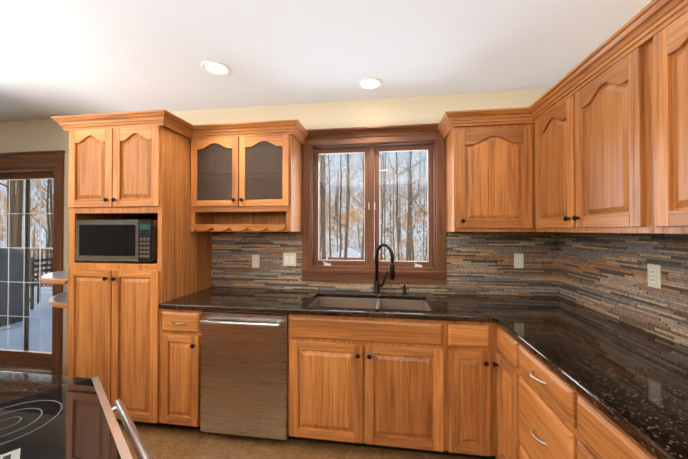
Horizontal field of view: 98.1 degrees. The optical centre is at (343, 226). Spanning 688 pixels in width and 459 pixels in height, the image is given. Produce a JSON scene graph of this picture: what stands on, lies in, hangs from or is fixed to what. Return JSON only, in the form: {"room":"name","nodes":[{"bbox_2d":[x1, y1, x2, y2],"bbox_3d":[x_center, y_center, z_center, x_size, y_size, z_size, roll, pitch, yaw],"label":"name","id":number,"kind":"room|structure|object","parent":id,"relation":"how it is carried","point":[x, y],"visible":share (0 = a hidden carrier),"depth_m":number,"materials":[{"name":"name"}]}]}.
{"room":"kitchen","nodes":[
{"label":"kitchen","id":0,"kind":"room"},
{"bbox_2d":[10,371,480,458],"bbox_3d":[-2.466,1.491,0.253,7.880,0.120,5.480,0,-1,8],"label":"floor","id":1,"kind":"structure","parent":0,"point":[163,442],"depth_m":1.95,"materials":[{"name":"brown tile"}]},
{"bbox_2d":[41,270,67,375],"bbox_3d":[-2.314,0.924,2.541,0.630,1.060,0.630,0,-1,8],"label":"shelf unit","id":2,"kind":"object","parent":1,"relation":"on","point":[60,299],"visible":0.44,"depth_m":2.33,"materials":[{"name":"brown wood"}]},
{"bbox_2d":[0,376,151,458],"bbox_3d":[-0.803,0.973,0.541,0.760,0.922,0.766,-1,-1,44],"label":"range cooktop","id":3,"kind":"object","parent":1,"relation":"on","point":[76,420],"visible":1,"depth_m":0.79,"materials":[{"name":"black glass"}]},
{"bbox_2d":[67,126,210,425],"bbox_3d":[-1.624,0.360,2.435,0.765,2.185,0.660,0,-1,8],"label":"tall cabinet","id":4,"kind":"object","parent":1,"relation":"on","point":[114,322],"visible":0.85,"depth_m":2.15,"materials":[{"name":"brown wood"}]},
{"bbox_2d":[76,220,157,262],"bbox_3d":[-1.644,0.108,2.385,0.620,0.312,0.454,0,-1,8],"label":"microwave","id":5,"kind":"object","parent":4,"relation":"in","point":[120,240],"visible":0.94,"depth_m":2.16,"materials":[{"name":"silver metal"}]},
{"bbox_2d":[51,109,308,144],"bbox_3d":[-1.207,-0.751,2.375,1.756,0.089,0.683,0,-1,8],"label":"crown molding","id":6,"kind":"structure","parent":4,"relation":"attached to","point":[297,131],"depth_m":2.21,"materials":[{"name":"brown wood"}]},
{"bbox_2d":[160,309,202,429],"bbox_3d":[-1.093,1.012,2.350,0.308,0.880,0.665,0,-1,8],"label":"base cabinet","id":7,"kind":"object","parent":1,"relation":"on","point":[180,370],"visible":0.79,"depth_m":2.06,"materials":[{"name":"brown wood"}]},
{"bbox_2d":[200,311,290,439],"bbox_3d":[-0.638,1.013,2.264,0.610,0.877,0.666,0,-1,8],"label":"dishwasher","id":8,"kind":"object","parent":1,"relation":"on","point":[244,373],"visible":0.77,"depth_m":1.99,"materials":[{"name":"silver metal"}]},
{"bbox_2d":[288,297,445,454],"bbox_3d":[0.167,1.010,2.173,1.004,0.880,0.660,0,-1,8],"label":"base cabinet","id":9,"kind":"object","parent":1,"relation":"on","point":[369,382],"visible":0.88,"depth_m":1.88,"materials":[{"name":"brown wood"}]},
{"bbox_2d":[159,287,494,321],"bbox_3d":[-0.159,0.553,2.227,2.190,0.035,0.654,0,-1,8],"label":"countertop","id":10,"kind":"structure","parent":9,"relation":"on","point":[442,306],"depth_m":2.08,"materials":[{"name":"stone"}]},
{"bbox_2d":[309,297,429,310],"bbox_3d":[0.177,0.667,2.167,0.865,0.191,0.450,0,-1,8],"label":"sink","id":11,"kind":"object","parent":10,"relation":"attached to","point":[394,304],"visible":0.12,"depth_m":2.37,"materials":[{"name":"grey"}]},
{"bbox_2d":[373,243,406,293],"bbox_3d":[0.361,0.333,2.347,0.271,0.408,0.199,0,-1,8],"label":"faucet","id":12,"kind":"object","parent":10,"relation":"on","point":[377,285],"visible":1,"depth_m":2.40,"materials":[{"name":"black metal"}]},
{"bbox_2d":[444,321,491,458],"bbox_3d":[0.793,1.010,2.083,0.262,0.880,0.660,0,-1,8],"label":"base cabinet","id":13,"kind":"object","parent":1,"relation":"on","point":[468,396],"visible":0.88,"depth_m":1.79,"materials":[{"name":"brown wood"}]},
{"bbox_2d":[488,322,498,458],"bbox_3d":[1.272,1.009,2.040,0.698,0.880,0.610,0,-1,8],"label":"base cabinet","id":14,"kind":"object","parent":1,"relation":"on","point":[494,347],"visible":0.02,"depth_m":1.79,"materials":[{"name":"brown wood"}]},
{"bbox_2d":[493,326,520,458],"bbox_3d":[1.206,1.004,1.596,0.703,0.880,0.288,0,-1,8],"label":"base cabinet","id":15,"kind":"object","parent":1,"relation":"on","point":[508,375],"visible":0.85,"depth_m":1.62,"materials":[{"name":"brown wood"}]},
{"bbox_2d":[519,344,579,458],"bbox_3d":[1.151,1.001,1.226,0.708,0.880,0.460,0,-1,8],"label":"base cabinet","id":16,"kind":"object","parent":1,"relation":"on","point":[548,420],"visible":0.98,"depth_m":1.24,"materials":[{"name":"brown wood"}]},
{"bbox_2d":[577,394,655,458],"bbox_3d":[1.076,0.995,0.701,0.708,0.880,0.600,0,-1,8],"label":"base cabinet","id":17,"kind":"object","parent":1,"relation":"on","point":[602,435],"visible":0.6,"depth_m":0.91,"materials":[{"name":"brown wood"}]},
{"bbox_2d":[471,294,687,458],"bbox_3d":[1.068,0.537,0.605,0.695,0.035,3.518,0,-1,8],"label":"countertop","id":18,"kind":"structure","parent":17,"relation":"on","point":[630,380],"depth_m":1.16,"materials":[{"name":"stone"}]},
{"bbox_3d":[-1.826,0.994,0.500,2.118,0.879,1.248,0,-1,8],"label":"kitchen island","id":19,"kind":"object","parent":1,"relation":"on","visible":0},
{"bbox_2d":[0,371,89,402],"bbox_3d":[-1.834,0.536,0.506,2.184,0.035,1.328,0,-1,8],"label":"island countertop","id":20,"kind":"structure","parent":19,"relation":"on","point":[14,385],"depth_m":1.00,"materials":[{"name":"black stone"}]},
{"bbox_2d":[0,88,552,375],"bbox_3d":[-2.089,0.193,2.909,7.880,2.530,0.140,0,-1,8],"label":"wall","id":21,"kind":"structure","parent":0,"point":[36,135],"depth_m":2.59,"materials":[{"name":"beige paint"}]},
{"bbox_2d":[0,150,64,375],"bbox_3d":[-3.745,0.358,3.127,2.040,2.205,0.174,0,-1,8],"label":"sliding door","id":22,"kind":"structure","parent":21,"relation":"in","point":[27,167],"depth_m":3.04,"materials":[{"name":"brown wood"}]},
{"bbox_2d":[191,134,301,231],"bbox_3d":[-0.804,-0.345,2.480,0.844,0.772,0.353,0,-1,8],"label":"upper cabinet","id":23,"kind":"object","parent":21,"relation":"attached to","point":[246,184],"visible":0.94,"depth_m":2.35,"materials":[{"name":"brown wood"}]},
{"bbox_2d":[301,123,446,284],"bbox_3d":[0.236,-0.176,2.534,1.196,1.290,0.194,0,-1,8],"label":"kitchen window","id":24,"kind":"structure","parent":21,"relation":"in","point":[371,143],"depth_m":2.53,"materials":[{"name":"brown wood"}]},
{"bbox_2d":[211,232,558,296],"bbox_3d":[0.231,0.290,2.499,2.887,0.496,0.011,0,-1,8],"label":"backsplash","id":25,"kind":"structure","parent":21,"relation":"attached to","point":[479,262],"depth_m":2.40,"materials":[{"name":"stone"}]},
{"bbox_2d":[252,255,259,267],"bbox_3d":[-0.780,0.305,2.633,0.070,0.115,0.008,0,-1,8],"label":"electrical outlet","id":26,"kind":"object","parent":25,"relation":"attached to","point":[255,261],"visible":1,"depth_m":2.63,"materials":[{"name":"beige plastic"}]},
{"bbox_2d":[283,253,295,265],"bbox_3d":[-0.473,0.285,2.588,0.116,0.115,0.011,0,-1,8],"label":"switch plate","id":27,"kind":"object","parent":25,"relation":"attached to","point":[289,259],"visible":1,"depth_m":2.59,"materials":[{"name":"beige plastic"}]},
{"bbox_2d":[514,254,523,267],"bbox_3d":[1.363,0.267,2.327,0.070,0.115,0.008,0,-1,8],"label":"electrical outlet","id":28,"kind":"object","parent":25,"relation":"attached to","point":[518,260],"visible":1,"depth_m":2.32,"materials":[{"name":"beige plastic"}]},
{"bbox_2d":[446,124,535,231],"bbox_3d":[1.069,-0.348,2.213,0.540,0.772,0.353,0,-1,8],"label":"upper cabinet","id":29,"kind":"object","parent":21,"relation":"attached to","point":[490,178],"visible":0.98,"depth_m":2.08,"materials":[{"name":"brown wood"}]},
{"bbox_2d":[437,0,687,138],"bbox_3d":[0.843,-0.766,0.898,0.613,0.089,3.028,0,-1,8],"label":"crown molding","id":30,"kind":"structure","parent":29,"relation":"attached to","point":[646,24],"depth_m":1.45,"materials":[{"name":"brown wood"}]},
{"bbox_2d":[0,0,652,121],"bbox_3d":[-2.466,-1.149,0.280,7.880,0.100,5.480,0,-1,8],"label":"ceiling","id":31,"kind":"structure","parent":0,"point":[67,57],"depth_m":1.82,"materials":[{"name":"white paint"}]},
{"bbox_2d":[201,60,229,75],"bbox_3d":[-0.873,-1.076,2.031,0.184,0.008,0.184,0,-1,8],"label":"recessed light","id":32,"kind":"object","parent":31,"relation":"in","point":[215,67],"visible":1,"depth_m":2.02,"materials":[{"name":"white plastic"}]},
{"bbox_2d":[358,78,382,89],"bbox_3d":[0.199,-1.074,2.252,0.184,0.008,0.184,0,-1,8],"label":"recessed light","id":33,"kind":"object","parent":31,"relation":"in","point":[370,83],"visible":1,"depth_m":2.24,"materials":[{"name":"white plastic"}]},
{"bbox_3d":[1.355,0.160,-0.350,0.140,2.530,5.340,0,-1,8],"label":"wall","id":34,"kind":"structure","parent":0,"visible":0},
{"bbox_2d":[535,95,578,232],"bbox_3d":[1.411,-0.352,1.806,0.353,0.772,0.455,0,-1,8],"label":"upper cabinet","id":35,"kind":"object","parent":34,"relation":"attached to","point":[555,199],"visible":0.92,"depth_m":1.77,"materials":[{"name":"brown wood"}]},
{"bbox_2d":[572,42,652,233],"bbox_3d":[1.347,-0.357,1.358,0.353,0.772,0.450,0,-1,8],"label":"upper cabinet","id":36,"kind":"object","parent":34,"relation":"attached to","point":[613,154],"visible":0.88,"depth_m":1.31,"materials":[{"name":"brown wood"}]},
{"bbox_2d":[559,232,687,346],"bbox_3d":[1.406,0.270,0.554,0.011,0.496,3.506,0,-1,8],"label":"backsplash","id":37,"kind":"structure","parent":34,"relation":"attached to","point":[605,273],"depth_m":1.62,"materials":[{"name":"tile"}]},
{"bbox_2d":[647,264,660,288],"bbox_3d":[1.527,0.243,1.473,0.008,0.115,0.070,0,-1,8],"label":"electrical outlet","id":38,"kind":"object","parent":37,"relation":"attached to","point":[654,275],"visible":1,"depth_m":1.47,"materials":[{"name":"beige plastic"}]},
{"bbox_2d":[651,11,687,233],"bbox_3d":[1.251,-0.364,0.685,0.353,0.772,0.910,0,-1,8],"label":"upper cabinet","id":39,"kind":"object","parent":34,"relation":"attached to","point":[669,52],"visible":0.98,"depth_m":1.06,"materials":[{"name":"brown wood"}]},
{"label":"outside","id":40,"kind":"structure","parent":0,"visible":0},
{"bbox_2d":[29,274,51,290],"bbox_3d":[-3.274,6.562,38.401,100.000,7.682,69.800,0,-1,8],"label":"ground","id":41,"kind":"structure","parent":40,"point":[45,288],"depth_m":16.74,"materials":[{"name":"white snow"}]},
{"bbox_2d":[0,290,51,351],"bbox_3d":[-7.428,1.949,5.474,11.100,0.870,3.457,0,-1,8],"label":"deck","id":42,"kind":"object","parent":41,"relation":"on","point":[14,329],"depth_m":4.32,"materials":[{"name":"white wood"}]},
{"bbox_2d":[0,248,23,326],"bbox_3d":[-5.499,0.910,4.631,0.840,1.190,0.660,0,-1,8],"label":"grill","id":43,"kind":"object","parent":42,"relation":"on","point":[4,265],"depth_m":4.60,"materials":[{"name":"grey"}]},
{"bbox_2d":[14,248,52,286],"bbox_3d":[-7.181,1.016,7.140,11.120,1.030,0.147,0,-1,8],"label":"rail","id":44,"kind":"object","parent":42,"relation":"on","point":[37,257],"depth_m":7.05,"materials":[{"name":"brown wood"}]},
{"bbox_2d":[30,257,51,309],"bbox_3d":[-5.882,1.041,5.695,0.460,0.950,0.460,0,-1,8],"label":"patio chair","id":45,"kind":"object","parent":42,"relation":"on","point":[33,280],"depth_m":5.51,"materials":[{"name":"black plastic"}]},
{"bbox_2d":[327,245,363,259],"bbox_3d":[0.813,4.504,38.747,5.800,4.000,4.400,0,-1,8],"label":"ground","id":46,"kind":"structure","parent":41,"relation":"on","point":[351,255],"depth_m":36.66,"materials":[{"name":"white snow"}]},
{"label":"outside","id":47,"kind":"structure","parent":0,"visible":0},
{"bbox_2d":[0,151,427,283],"bbox_3d":[12.424,-10.845,22.244,84.300,43.000,54.300,0,-1,8],"label":"woods","id":48,"kind":"object","parent":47,"point":[418,249],"depth_m":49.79,"materials":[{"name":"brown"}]}
]}

